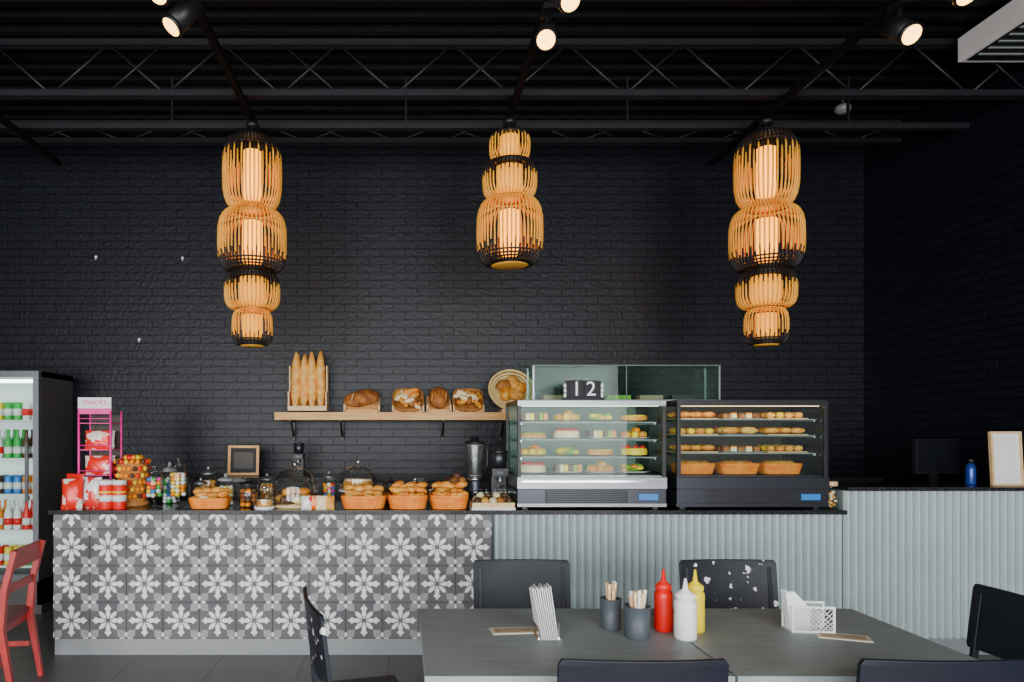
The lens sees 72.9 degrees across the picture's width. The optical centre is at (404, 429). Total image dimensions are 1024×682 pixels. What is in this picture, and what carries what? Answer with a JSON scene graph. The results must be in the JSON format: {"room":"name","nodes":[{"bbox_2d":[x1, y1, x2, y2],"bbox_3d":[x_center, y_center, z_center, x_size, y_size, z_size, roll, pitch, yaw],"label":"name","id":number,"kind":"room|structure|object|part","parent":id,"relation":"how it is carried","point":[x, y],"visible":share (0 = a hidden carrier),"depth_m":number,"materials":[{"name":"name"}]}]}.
{"room":"cafe","nodes":[
{"label":"cafe","id":0,"kind":"room"},
{"bbox_2d":[0,145,863,476],"bbox_3d":[-0.715,-0.685,6.875,10.870,4.630,0.150,0,0,0],"label":"wall","id":1,"kind":"structure","parent":0,"point":[383,275],"depth_m":6.80,"materials":[{"name":"brick"}]},
{"bbox_2d":[274,412,509,440],"bbox_3d":[0.055,-0.030,6.638,2.590,0.280,0.315,0,0,0],"label":"wall shelf","id":2,"kind":"object","parent":1,"relation":"attached to","point":[291,417],"visible":0.96,"depth_m":6.48,"materials":[{"name":"brown wood"}]},
{"bbox_2d":[288,351,328,411],"bbox_3d":[-0.935,-0.468,6.630,0.370,0.595,0.220,0,0,0],"label":"crate","id":3,"kind":"object","parent":2,"relation":"on","point":[308,391],"visible":1,"depth_m":6.56,"materials":[{"name":"brown wood"}]},
{"bbox_2d":[343,389,380,411],"bbox_3d":[-0.421,-0.283,6.644,0.357,0.227,0.231,0,0,0],"label":"display tray","id":4,"kind":"object","parent":2,"relation":"on","point":[365,400],"visible":0.99,"depth_m":6.57,"materials":[{"name":"brown wood"}]},
{"bbox_2d":[392,388,423,411],"bbox_3d":[0.030,-0.285,6.628,0.306,0.249,0.264,0,0,0],"label":"display tray","id":5,"kind":"object","parent":2,"relation":"on","point":[404,399],"visible":0.98,"depth_m":6.56,"materials":[{"name":"brown wood"}]},
{"bbox_2d":[426,387,450,411],"bbox_3d":[0.325,-0.295,6.634,0.236,0.251,0.252,0,0,0],"label":"display tray","id":6,"kind":"object","parent":2,"relation":"on","point":[438,400],"visible":0.98,"depth_m":6.54,"materials":[{"name":"brown wood"}]},
{"bbox_2d":[452,388,483,411],"bbox_3d":[0.610,-0.284,6.622,0.296,0.247,0.275,0,0,0],"label":"display tray","id":7,"kind":"object","parent":2,"relation":"on","point":[463,399],"visible":0.98,"depth_m":6.56,"materials":[{"name":"brown wood"}]},
{"bbox_2d":[488,369,534,411],"bbox_3d":[1.030,-0.384,6.629,0.454,0.427,0.256,0,0,0],"label":"bread basket","id":8,"kind":"object","parent":2,"relation":"on","point":[507,387],"visible":0.85,"depth_m":6.59,"materials":[{"name":"wicker"}]},
{"bbox_2d":[0,608,1000,681],"bbox_3d":[-0.715,1.680,1.900,10.870,0.100,10.100,0,0,0],"label":"floor","id":9,"kind":"structure","parent":0,"point":[57,668],"depth_m":4.71,"materials":[{"name":"tile"}]},
{"bbox_2d":[0,539,45,681],"bbox_3d":[-2.624,1.179,4.304,0.520,0.905,0.452,0,0,-7],"label":"wooden chair","id":10,"kind":"object","parent":9,"relation":"on","point":[11,616],"visible":1,"depth_m":4.34,"materials":[{"name":"red wood"}]},
{"bbox_2d":[0,371,72,613],"bbox_3d":[-3.635,0.552,6.290,0.830,2.155,0.660,0,0,0],"label":"beverage fridge","id":11,"kind":"object","parent":9,"relation":"on","point":[36,407],"visible":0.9,"depth_m":6.14,"materials":[{"name":"grey"}]},
{"bbox_2d":[303,587,398,681],"bbox_3d":[-0.206,1.180,2.990,0.456,0.901,0.540,0,0,-15],"label":"dining chair","id":12,"kind":"object","parent":9,"relation":"on","point":[316,628],"visible":1,"depth_m":2.81,"materials":[{"name":"black paint"}]},
{"bbox_2d":[48,500,846,654],"bbox_3d":[0.307,1.105,5.272,5.765,1.050,0.695,0,0,0],"label":"counter","id":13,"kind":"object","parent":9,"relation":"on","point":[158,577],"depth_m":4.95,"materials":[{"name":"grey tile"}]},
{"bbox_2d":[61,474,101,508],"bbox_3d":[-2.412,0.456,5.118,0.278,0.249,0.226,0,0,-17],"label":"snack bags","id":14,"kind":"object","parent":13,"relation":"on","point":[79,491],"visible":0.94,"depth_m":5.05,"materials":[{"name":"red plastic"}]},
{"bbox_2d":[78,397,121,479],"bbox_3d":[-2.435,0.163,5.460,0.267,0.835,0.217,0,0,0],"label":"display rack","id":15,"kind":"object","parent":13,"relation":"on","point":[103,442],"visible":0.81,"depth_m":5.39,"materials":[{"name":"pink plastic"}]},
{"bbox_2d":[98,480,126,509],"bbox_3d":[-2.140,0.473,5.000,0.200,0.214,0.100,0,0,0],"label":"tubs","id":16,"kind":"object","parent":13,"relation":"on","point":[112,493],"visible":1,"depth_m":4.96,"materials":[{"name":"red plastic"}]},
{"bbox_2d":[114,455,150,506],"bbox_3d":[-2.090,0.385,5.240,0.268,0.390,0.272,0,0,0],"label":"stand","id":17,"kind":"object","parent":13,"relation":"on","point":[134,469],"visible":0.78,"depth_m":5.15,"materials":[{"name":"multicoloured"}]},
{"bbox_2d":[146,476,162,497],"bbox_3d":[-1.880,0.420,5.120,0.140,0.320,0.140,0,0,0],"label":"candy jar","id":18,"kind":"object","parent":13,"relation":"on","point":[152,491],"visible":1,"depth_m":5.08,"materials":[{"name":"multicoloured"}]},
{"bbox_2d":[162,462,176,503],"bbox_3d":[-1.860,0.415,5.400,0.130,0.330,0.130,0,0,0],"label":"candy jar","id":19,"kind":"object","parent":13,"relation":"on","point":[167,497],"visible":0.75,"depth_m":5.36,"materials":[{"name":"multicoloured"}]},
{"bbox_2d":[170,472,185,496],"bbox_3d":[-1.720,0.390,5.180,0.140,0.380,0.140,0,0,0],"label":"candy jar","id":20,"kind":"object","parent":13,"relation":"on","point":[180,478],"visible":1,"depth_m":5.15,"materials":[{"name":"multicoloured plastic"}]},
{"bbox_2d":[194,477,207,488],"bbox_3d":[-1.560,0.470,5.220,0.110,0.220,0.110,0,0,0],"label":"candy jar","id":21,"kind":"object","parent":13,"relation":"on","point":[200,481],"visible":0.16,"depth_m":5.20,"materials":[{"name":"clear glass"}]},
{"bbox_2d":[200,465,216,488],"bbox_3d":[-1.560,0.430,5.420,0.140,0.300,0.140,0,0,0],"label":"candy jar","id":22,"kind":"object","parent":13,"relation":"on","point":[211,483],"visible":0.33,"depth_m":5.38,"materials":[{"name":"clear glass"}]},
{"bbox_2d":[188,487,231,508],"bbox_3d":[-1.440,0.499,5.050,0.300,0.153,0.190,0,0,0],"label":"bread basket","id":23,"kind":"object","parent":13,"relation":"on","point":[216,497],"visible":1,"depth_m":4.99,"materials":[{"name":"orange wicker"}]},
{"bbox_2d":[217,473,233,504],"bbox_3d":[-1.380,0.455,5.260,0.140,0.250,0.140,0,0,0],"label":"candy jar","id":24,"kind":"object","parent":13,"relation":"on","point":[225,478],"visible":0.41,"depth_m":5.23,"materials":[{"name":"clear glass"}]},
{"bbox_2d":[239,478,257,506],"bbox_3d":[-1.180,0.470,5.150,0.160,0.220,0.160,0,0,0],"label":"candy jar","id":25,"kind":"object","parent":13,"relation":"on","point":[245,495],"visible":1,"depth_m":5.11,"materials":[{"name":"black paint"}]},
{"bbox_2d":[254,485,274,509],"bbox_3d":[-1.030,0.493,5.010,0.151,0.173,0.151,0,0,0],"label":"glass cake dome","id":26,"kind":"object","parent":13,"relation":"on","point":[262,504],"visible":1,"depth_m":4.96,"materials":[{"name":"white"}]},
{"bbox_2d":[259,473,274,501],"bbox_3d":[-1.100,0.460,5.450,0.140,0.240,0.140,0,0,0],"label":"candy jar","id":27,"kind":"object","parent":13,"relation":"on","point":[264,495],"visible":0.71,"depth_m":5.41,"materials":[{"name":"clear glass"}]},
{"bbox_2d":[271,462,317,508],"bbox_3d":[-0.840,0.412,5.200,0.378,0.335,0.378,0,0,0],"label":"glass cake dome","id":28,"kind":"object","parent":13,"relation":"on","point":[288,499],"visible":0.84,"depth_m":5.12,"materials":[{"name":"clear glass"}]},
{"bbox_2d":[301,496,333,509],"bbox_3d":[-0.637,0.530,4.986,0.244,0.100,0.057,0,0,0],"label":"packs","id":29,"kind":"object","parent":13,"relation":"on","point":[307,502],"visible":1,"depth_m":4.97,"materials":[{"name":"beige paper"}]},
{"bbox_2d":[322,470,335,501],"bbox_3d":[-0.610,0.450,5.470,0.120,0.260,0.120,0,0,0],"label":"candy jar","id":30,"kind":"object","parent":13,"relation":"on","point":[330,486],"depth_m":5.44,"materials":[{"name":"glass"}]},
{"bbox_2d":[339,460,375,491],"bbox_3d":[-0.370,0.408,5.390,0.304,0.344,0.304,0,0,0],"label":"glass cake dome","id":31,"kind":"object","parent":13,"relation":"on","point":[355,481],"visible":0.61,"depth_m":5.32,"materials":[{"name":"clear glass"}]},
{"bbox_2d":[341,484,386,508],"bbox_3d":[-0.305,0.491,5.080,0.343,0.173,0.243,0,0,0],"label":"bread basket","id":32,"kind":"object","parent":13,"relation":"on","point":[366,496],"visible":1,"depth_m":4.99,"materials":[{"name":"orange wicker"}]},
{"bbox_2d":[383,478,395,502],"bbox_3d":[-0.110,0.480,5.420,0.140,0.200,0.140,0,0,0],"label":"candy jar","id":33,"kind":"object","parent":13,"relation":"on","point":[386,490],"depth_m":5.38,"materials":[{"name":"glass"}]},
{"bbox_2d":[388,480,427,508],"bbox_3d":[0.020,0.478,5.080,0.312,0.200,0.274,0,0,0],"label":"bread basket","id":34,"kind":"object","parent":13,"relation":"on","point":[411,495],"visible":1,"depth_m":4.98,"materials":[{"name":"orange wicker"}]},
{"bbox_2d":[427,477,436,501],"bbox_3d":[0.220,0.480,5.480,0.100,0.200,0.100,0,0,0],"label":"candy jar","id":35,"kind":"object","parent":13,"relation":"on","point":[431,481],"visible":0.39,"depth_m":5.45,"materials":[{"name":"glass"}]},
{"bbox_2d":[429,481,468,508],"bbox_3d":[0.325,0.480,5.080,0.302,0.196,0.274,0,0,0],"label":"bread basket","id":36,"kind":"object","parent":13,"relation":"on","point":[446,495],"visible":1,"depth_m":4.98,"materials":[{"name":"orange wicker"}]},
{"bbox_2d":[445,472,466,485],"bbox_3d":[0.400,0.458,5.420,0.190,0.245,0.190,0,0,0],"label":"bread","id":37,"kind":"object","parent":13,"relation":"on","point":[456,477],"visible":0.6,"depth_m":5.38,"materials":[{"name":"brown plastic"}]},
{"bbox_2d":[465,436,487,503],"bbox_3d":[0.556,0.316,5.440,0.158,0.528,0.157,0,0,-45],"label":"blender","id":38,"kind":"object","parent":13,"relation":"on","point":[474,486],"visible":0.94,"depth_m":5.39,"materials":[{"name":"grey metal"}]},
{"bbox_2d":[469,492,515,509],"bbox_3d":[0.645,0.515,5.085,0.320,0.129,0.230,0,0,0],"label":"tray","id":39,"kind":"object","parent":13,"relation":"on","point":[480,501],"visible":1,"depth_m":4.99,"materials":[{"name":"white plastic"}]},
{"bbox_2d":[489,448,507,495],"bbox_3d":[0.745,0.363,5.429,0.135,0.433,0.239,0,0,0],"label":"coffee grinder","id":40,"kind":"object","parent":13,"relation":"on","point":[498,473],"visible":0.9,"depth_m":5.38,"materials":[{"name":"black paint"}]},
{"bbox_2d":[506,400,666,508],"bbox_3d":[1.360,0.180,5.258,1.088,0.800,0.603,0,0,0],"label":"refrigerated display case","id":41,"kind":"object","parent":13,"relation":"on","point":[564,453],"visible":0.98,"depth_m":5.13,"materials":[{"name":"silver metal"}]},
{"bbox_2d":[562,379,604,399],"bbox_3d":[1.315,-0.300,5.048,0.290,0.158,0.105,0,0,0],"label":"calendar","id":42,"kind":"object","parent":41,"relation":"on","point":[575,389],"visible":0.97,"depth_m":5.02,"materials":[{"name":"black plastic"}]},
{"bbox_2d":[527,365,720,400],"bbox_3d":[1.700,-0.360,5.369,1.440,0.279,0.262,0,0,0],"label":"glass display case","id":43,"kind":"object","parent":41,"relation":"on","point":[543,397],"depth_m":5.32,"materials":[{"name":"clear glass"}]},
{"bbox_2d":[648,400,829,508],"bbox_3d":[2.530,0.180,5.260,1.108,0.800,0.601,0,0,0],"label":"refrigerated display case","id":44,"kind":"object","parent":13,"relation":"on","point":[720,453],"visible":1,"depth_m":5.10,"materials":[{"name":"black paint"}]},
{"bbox_2d":[828,481,837,506],"bbox_3d":[3.135,0.478,5.030,0.104,0.203,0.104,0,0,0],"label":"cookie jar","id":45,"kind":"object","parent":13,"relation":"on","point":[832,483],"visible":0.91,"depth_m":5.01,"materials":[{"name":"brown wood"}]},
{"bbox_2d":[146,473,882,499],"bbox_3d":[0.850,1.030,6.480,6.940,1.200,0.620,0,0,0],"label":"countertop","id":46,"kind":"structure","parent":9,"relation":"on","point":[282,481],"depth_m":6.20,"materials":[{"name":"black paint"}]},
{"bbox_2d":[228,445,259,474],"bbox_3d":[-1.515,0.286,6.448,0.290,0.281,0.120,0,0,0],"label":"picture frame","id":47,"kind":"object","parent":46,"relation":"on","point":[242,459],"visible":0.98,"depth_m":6.41,"materials":[{"name":"brown wood"}]},
{"bbox_2d":[292,442,305,475],"bbox_3d":[-1.000,0.270,6.442,0.099,0.318,0.175,0,0,0],"label":"grinder","id":48,"kind":"object","parent":46,"relation":"on","point":[299,458],"visible":0.92,"depth_m":6.41,"materials":[{"name":"black paint"}]},
{"bbox_2d":[473,559,570,608],"bbox_3d":[0.652,1.180,3.638,0.540,0.901,0.456,0,0,0],"label":"dining chair","id":49,"kind":"object","parent":9,"relation":"on","point":[497,583],"visible":0.43,"depth_m":3.83,"materials":[{"name":"black paint"}]},
{"bbox_2d":[419,609,734,681],"bbox_3d":[0.625,1.255,2.905,1.111,0.750,0.930,0,0,0],"label":"dining table","id":50,"kind":"object","parent":9,"relation":"on","point":[458,645],"visible":0.73,"depth_m":2.79,"materials":[{"name":"grey laminate"}]},
{"bbox_2d":[489,627,534,634],"bbox_3d":[0.475,0.878,2.990,0.200,0.004,0.090,0,0,-6],"label":"table number card","id":51,"kind":"object","parent":50,"relation":"on","point":[501,630],"visible":0.89,"depth_m":2.98,"materials":[{"name":"beige wood"}]},
{"bbox_2d":[529,582,560,639],"bbox_3d":[0.596,0.772,2.930,0.118,0.215,0.170,0,0,0],"label":"stand","id":52,"kind":"object","parent":50,"relation":"on","point":[545,624],"visible":1,"depth_m":2.88,"materials":[{"name":"silver metal"}]},
{"bbox_2d":[600,580,621,630],"bbox_3d":[0.913,0.777,3.030,0.092,0.206,0.092,0,0,0],"label":"cup","id":53,"kind":"object","parent":50,"relation":"on","point":[610,604],"visible":1,"depth_m":3.00,"materials":[{"name":"grey stone"}]},
{"bbox_2d":[623,589,650,640],"bbox_3d":[0.985,0.775,2.900,0.112,0.209,0.112,0,0,0],"label":"cup","id":54,"kind":"object","parent":50,"relation":"on","point":[637,614],"visible":1,"depth_m":2.86,"materials":[{"name":"grey stone"}]},
{"bbox_2d":[654,569,672,632],"bbox_3d":[1.135,0.745,3.000,0.080,0.270,0.080,0,0,0],"label":"squeeze bottle","id":55,"kind":"object","parent":50,"relation":"on","point":[663,595],"visible":1,"depth_m":2.97,"materials":[{"name":"red plastic"}]},
{"bbox_2d":[674,578,696,641],"bbox_3d":[1.182,0.752,2.880,0.092,0.255,0.092,0,0,0],"label":"squeeze bottle","id":56,"kind":"object","parent":50,"relation":"on","point":[685,605],"visible":1,"depth_m":2.85,"materials":[{"name":"white plastic"}]},
{"bbox_2d":[557,658,728,681],"bbox_3d":[0.755,1.178,2.362,0.540,0.906,0.457,0,0,0],"label":"dining chair","id":57,"kind":"object","parent":9,"relation":"on","point":[568,670],"visible":1,"depth_m":2.14,"materials":[{"name":"black paint"}]},
{"bbox_2d":[679,559,778,608],"bbox_3d":[1.810,1.180,3.638,0.540,0.901,0.456,0,0,0],"label":"dining chair","id":58,"kind":"object","parent":9,"relation":"on","point":[727,583],"visible":0.4,"depth_m":3.83,"materials":[{"name":"black paint"}]},
{"bbox_2d":[651,609,977,681],"bbox_3d":[1.694,1.255,2.905,1.011,0.750,0.930,0,0,0],"label":"dining table","id":59,"kind":"object","parent":9,"relation":"on","point":[754,644],"visible":0.7,"depth_m":2.76,"materials":[{"name":"grey laminate"}]},
{"bbox_2d":[688,569,704,632],"bbox_3d":[1.270,0.745,2.990,0.080,0.270,0.080,0,0,0],"label":"squeeze bottle","id":60,"kind":"object","parent":59,"relation":"on","point":[697,588],"visible":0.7,"depth_m":2.96,"materials":[{"name":"yellow plastic"}]},
{"bbox_2d":[781,589,835,633],"bbox_3d":[1.762,0.792,3.001,0.196,0.175,0.100,0,0,6],"label":"napkin holder","id":61,"kind":"object","parent":59,"relation":"on","point":[796,614],"visible":1,"depth_m":2.97,"materials":[{"name":"white plastic"}]},
{"bbox_2d":[815,633,873,642],"bbox_3d":[1.860,0.878,2.900,0.200,0.004,0.090,0,0,20],"label":"table number card","id":62,"kind":"object","parent":59,"relation":"on","point":[839,636],"visible":1,"depth_m":2.89,"materials":[{"name":"beige"}]},
{"bbox_2d":[828,483,1023,654],"bbox_3d":[3.880,1.022,5.133,1.370,1.217,0.415,0,0,0],"label":"countertop","id":63,"kind":"structure","parent":9,"relation":"on","point":[914,555],"depth_m":4.96,"materials":[{"name":"grey"}]},
{"bbox_2d":[965,458,975,484],"bbox_3d":[4.240,0.314,5.120,0.066,0.199,0.066,0,0,0],"label":"water bottle","id":64,"kind":"object","parent":63,"relation":"on","point":[970,469],"visible":1,"depth_m":5.10,"materials":[{"name":"blue metal"}]},
{"bbox_2d":[988,431,1023,485],"bbox_3d":[4.445,0.211,5.106,0.230,0.401,0.156,0,0,0],"label":"frame","id":65,"kind":"object","parent":63,"relation":"on","point":[1005,447],"visible":1,"depth_m":5.05,"materials":[{"name":"white paper"}]},
{"bbox_2d":[856,658,1023,681],"bbox_3d":[1.710,1.178,2.362,0.540,0.906,0.457,0,0,0],"label":"dining chair","id":66,"kind":"object","parent":9,"relation":"on","point":[868,670],"visible":1,"depth_m":2.14,"materials":[{"name":"black paint"}]},
{"bbox_2d":[966,584,1023,658],"bbox_3d":[2.502,1.180,2.989,0.470,0.901,0.542,0,0,0],"label":"dining chair","id":67,"kind":"object","parent":9,"relation":"on","point":[996,616],"visible":0.88,"depth_m":3.12,"materials":[{"name":"black paint"}]},
{"bbox_3d":[3.900,1.087,5.655,1.200,1.085,0.590,0,0,0],"label":"desk","id":68,"kind":"object","parent":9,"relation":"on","visible":0},
{"bbox_2d":[913,439,960,482],"bbox_3d":[4.266,0.307,5.500,0.420,0.475,0.160,0,0,-10],"label":"computer monitor","id":69,"kind":"object","parent":68,"relation":"on","point":[933,457],"visible":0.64,"depth_m":5.46,"materials":[{"name":"black paint"}]},
{"bbox_2d":[0,0,1011,136],"bbox_3d":[-0.715,-2.928,1.900,10.870,0.145,10.100,0,0,0],"label":"ceiling","id":70,"kind":"structure","parent":0,"point":[18,18],"depth_m":5.28,"materials":[{"name":"black metal"}]},
{"bbox_2d":[0,114,61,165],"bbox_3d":[-3.110,-2.405,4.375,0.044,0.061,3.550,0,0,0],"label":"track light","id":71,"kind":"object","parent":70,"relation":"attached to","point":[4,121],"visible":1,"depth_m":5.62,"materials":[{"name":"black metal"}]},
{"bbox_2d":[151,0,286,347],"bbox_3d":[-1.180,-1.540,4.375,0.526,1.793,3.550,0,0,0],"label":"pendant lamp","id":72,"kind":"object","parent":70,"relation":"attached to","point":[253,289],"depth_m":5.14,"materials":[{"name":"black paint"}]},
{"bbox_3d":[-1.187,-2.268,4.375,0.210,0.336,3.550,0,0,0],"label":"track light","id":73,"kind":"part","parent":72,"relation":"part of","materials":[{"name":"black metal"}]},
{"bbox_2d":[0,120,901,144],"bbox_3d":[-0.715,-2.750,6.320,10.570,0.204,0.070,0,0,0],"label":"roof truss","id":74,"kind":"object","parent":70,"relation":"attached to","point":[46,140],"visible":0.52,"depth_m":6.29,"materials":[{"name":"black metal"}]},
{"bbox_2d":[0,77,968,130],"bbox_3d":[-0.715,-2.658,5.560,10.570,0.425,0.060,0,0,0],"label":"ceiling beam","id":75,"kind":"structure","parent":70,"relation":"attached to","point":[26,126],"depth_m":5.53,"materials":[{"name":"black metal"}]},
{"bbox_2d":[0,38,1023,99],"bbox_3d":[-0.715,-2.640,5.000,10.570,0.414,0.070,0,0,0],"label":"roof truss","id":76,"kind":"object","parent":70,"relation":"attached to","point":[101,44],"visible":0.9,"depth_m":4.97,"materials":[{"name":"black metal"}]},
{"bbox_2d":[476,0,581,270],"bbox_3d":[0.800,-1.842,4.375,0.506,1.188,3.550,0,0,0],"label":"pendant lamp","id":77,"kind":"object","parent":70,"relation":"attached to","point":[508,172],"depth_m":5.08,"materials":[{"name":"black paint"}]},
{"bbox_3d":[0.803,-2.271,4.375,0.168,0.330,3.550,0,0,0],"label":"track light","id":78,"kind":"part","parent":77,"relation":"part of","materials":[{"name":"black metal"}]},
{"bbox_2d":[708,0,973,346],"bbox_3d":[2.760,-1.540,4.375,0.526,1.793,3.550,0,0,0],"label":"pendant lamp","id":79,"kind":"object","parent":70,"relation":"attached to","point":[765,278],"depth_m":5.09,"materials":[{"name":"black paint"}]},
{"bbox_3d":[2.752,-2.268,4.375,0.139,0.336,3.550,0,0,0],"label":"track light","id":80,"kind":"part","parent":79,"relation":"part of","materials":[{"name":"black metal"}]},
{"bbox_2d":[834,100,851,114],"bbox_3d":[3.750,-2.805,5.850,0.130,0.190,0.130,0,0,0],"label":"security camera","id":81,"kind":"object","parent":70,"relation":"attached to","point":[840,109],"visible":0.71,"depth_m":5.82,"materials":[{"name":"grey plastic"}]},
{"bbox_2d":[958,0,1023,61],"bbox_3d":[4.240,-2.752,4.560,0.600,0.296,0.620,0,0,0],"label":"air conditioner","id":82,"kind":"object","parent":70,"relation":"attached to","point":[1000,37],"visible":1,"depth_m":4.64,"materials":[{"name":"white plastic"}]},
{"bbox_2d":[864,62,1023,482],"bbox_3d":[4.645,-0.685,1.900,0.150,4.630,9.800,0,0,0],"label":"wall","id":83,"kind":"structure","parent":0,"point":[944,210],"depth_m":5.79,"materials":[{"name":"paint"}]}
]}

